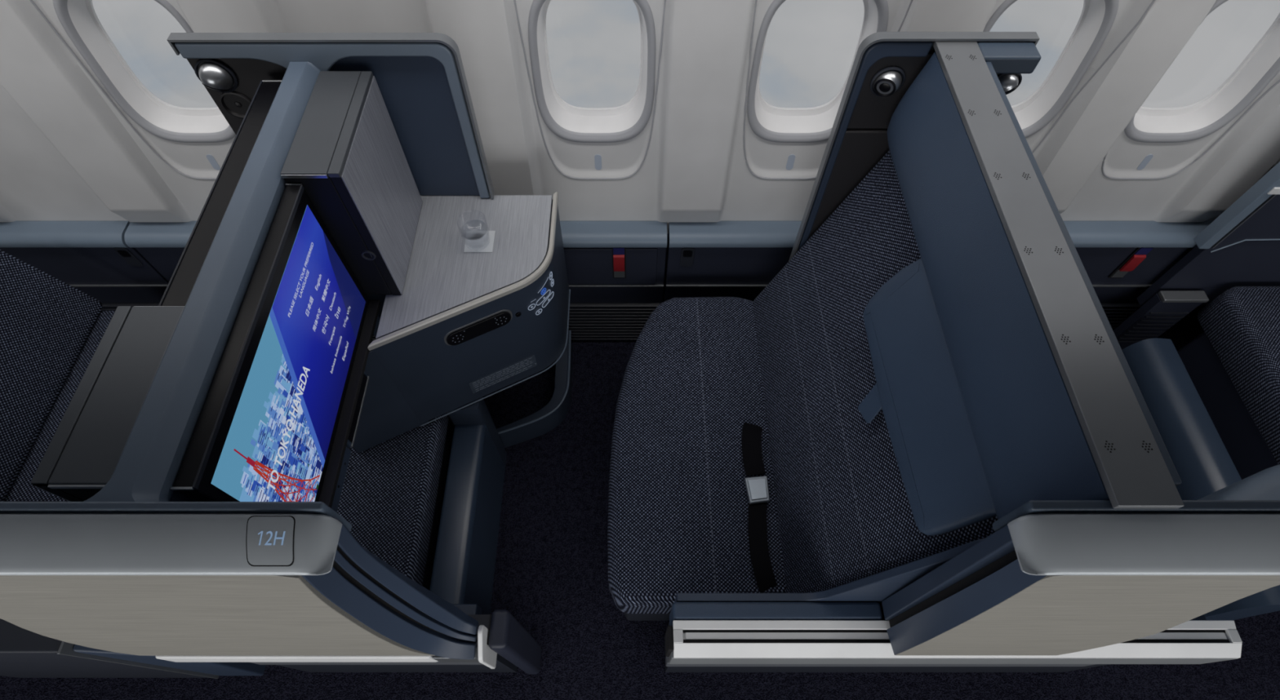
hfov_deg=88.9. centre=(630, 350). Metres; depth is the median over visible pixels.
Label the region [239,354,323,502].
picture
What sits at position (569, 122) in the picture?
window
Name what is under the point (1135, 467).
divider
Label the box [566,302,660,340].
vent grille
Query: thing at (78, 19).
window
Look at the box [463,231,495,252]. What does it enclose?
napkin
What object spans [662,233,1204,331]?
wall
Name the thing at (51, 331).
seat
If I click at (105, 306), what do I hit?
vent grille
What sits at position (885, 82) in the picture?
light
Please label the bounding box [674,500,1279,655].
shell
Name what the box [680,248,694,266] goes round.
power outlet
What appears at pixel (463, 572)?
armrest
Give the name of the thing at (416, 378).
console table
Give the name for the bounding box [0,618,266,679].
panel
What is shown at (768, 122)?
window
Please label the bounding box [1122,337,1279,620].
armrest
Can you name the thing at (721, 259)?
wall panel
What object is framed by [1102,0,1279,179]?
window
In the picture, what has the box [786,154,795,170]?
switch
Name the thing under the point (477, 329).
handset
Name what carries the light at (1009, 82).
attached to the divider at (1135, 467)
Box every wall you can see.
[0,0,1279,233]
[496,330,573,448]
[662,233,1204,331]
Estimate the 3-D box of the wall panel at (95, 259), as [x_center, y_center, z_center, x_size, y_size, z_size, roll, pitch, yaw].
[-2.059,-0.200,2.215,1.082,0.614,0.073,0,59,0]
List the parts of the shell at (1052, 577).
wood panel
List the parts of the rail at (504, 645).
rail, rail, rail, bumper plate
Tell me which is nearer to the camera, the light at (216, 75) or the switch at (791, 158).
the light at (216, 75)
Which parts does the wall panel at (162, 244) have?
panel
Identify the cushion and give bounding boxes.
[607,297,786,613]
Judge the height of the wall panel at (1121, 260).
0.614 m
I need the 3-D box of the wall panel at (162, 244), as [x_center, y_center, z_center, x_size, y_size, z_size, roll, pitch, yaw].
[-1.091,-0.200,2.215,0.839,0.614,0.073,0,59,0]
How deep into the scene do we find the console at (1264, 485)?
1.20 m
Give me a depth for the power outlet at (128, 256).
2.01 m
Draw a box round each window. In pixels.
[29,0,235,179]
[513,0,666,179]
[742,0,912,179]
[982,0,1155,153]
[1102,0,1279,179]
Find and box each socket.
[117,250,131,257]
[683,250,692,257]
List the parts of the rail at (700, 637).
plate, trim, arm, trim, silver rail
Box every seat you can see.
[0,249,115,502]
[607,52,1110,621]
[1177,286,1279,479]
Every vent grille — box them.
[101,302,159,311]
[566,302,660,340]
[1100,302,1141,330]
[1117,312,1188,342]
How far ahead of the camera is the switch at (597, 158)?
1.80 m
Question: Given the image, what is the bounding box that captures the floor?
[0,331,1279,699]
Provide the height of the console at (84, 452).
0.374 m
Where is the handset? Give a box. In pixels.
[446,311,511,346]
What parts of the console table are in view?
panel, edge trim, notice plate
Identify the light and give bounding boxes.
[194,58,238,93]
[870,66,905,97]
[997,74,1022,94]
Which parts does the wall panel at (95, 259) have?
panel, panel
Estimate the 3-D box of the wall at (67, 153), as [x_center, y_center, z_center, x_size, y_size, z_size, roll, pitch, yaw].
[0.025,-0.744,1.407,5.450,1.440,0.114,0,59,0]
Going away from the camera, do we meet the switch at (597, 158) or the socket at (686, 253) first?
the switch at (597, 158)
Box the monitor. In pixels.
[170,183,381,508]
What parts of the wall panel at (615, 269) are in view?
compartment door, panel, panel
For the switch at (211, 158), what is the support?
attached to the window at (78, 19)
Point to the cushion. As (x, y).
(691, 409)
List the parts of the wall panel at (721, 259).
panel, panel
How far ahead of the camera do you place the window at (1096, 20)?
1.60 m
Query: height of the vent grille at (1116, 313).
0.226 m
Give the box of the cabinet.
[280,71,422,295]
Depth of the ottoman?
1.71 m
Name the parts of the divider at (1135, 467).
wing frame, light panel, wing trim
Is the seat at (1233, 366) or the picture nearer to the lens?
the picture
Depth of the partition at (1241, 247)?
1.93 m
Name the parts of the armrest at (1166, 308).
step plate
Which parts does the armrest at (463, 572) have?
post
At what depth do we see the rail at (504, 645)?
1.44 m
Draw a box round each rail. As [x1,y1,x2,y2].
[155,609,541,674]
[664,602,1242,672]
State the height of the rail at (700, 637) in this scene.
0.621 m
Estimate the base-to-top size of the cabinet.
0.374 m
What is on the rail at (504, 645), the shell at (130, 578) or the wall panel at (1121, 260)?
the shell at (130, 578)
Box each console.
[30,306,184,502]
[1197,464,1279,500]
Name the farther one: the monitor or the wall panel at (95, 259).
the wall panel at (95, 259)
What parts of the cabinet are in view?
lid, door, door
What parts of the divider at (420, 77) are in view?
rail, service panel, wing trim, wing frame, panel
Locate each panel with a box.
[0,221,168,311]
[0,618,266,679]
[124,221,376,340]
[158,80,282,306]
[331,371,369,512]
[560,221,666,340]
[663,221,801,302]
[1063,221,1213,330]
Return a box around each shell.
[0,502,478,659]
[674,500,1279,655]
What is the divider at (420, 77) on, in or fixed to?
on the floor
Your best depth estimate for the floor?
1.89 m
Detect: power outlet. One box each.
[113,248,142,266]
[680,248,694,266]
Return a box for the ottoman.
[337,413,454,590]
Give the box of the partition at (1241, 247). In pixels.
[1137,161,1279,306]
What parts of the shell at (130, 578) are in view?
wood panel, seat number plate, plate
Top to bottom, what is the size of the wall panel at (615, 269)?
0.614 m
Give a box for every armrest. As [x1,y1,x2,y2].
[429,397,506,614]
[1113,290,1208,350]
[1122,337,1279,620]
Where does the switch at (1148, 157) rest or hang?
attached to the window at (1204, 117)
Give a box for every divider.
[83,32,494,502]
[788,31,1184,508]
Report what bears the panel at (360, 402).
attached to the divider at (420, 77)
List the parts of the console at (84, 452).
door, door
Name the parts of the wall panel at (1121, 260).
panel, panel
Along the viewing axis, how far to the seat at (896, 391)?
1.45 m
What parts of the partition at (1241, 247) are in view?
edge trim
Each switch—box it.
[206,154,220,170]
[594,154,601,170]
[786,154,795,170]
[1137,154,1153,170]
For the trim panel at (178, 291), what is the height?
0.376 m
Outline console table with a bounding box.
[353,191,570,453]

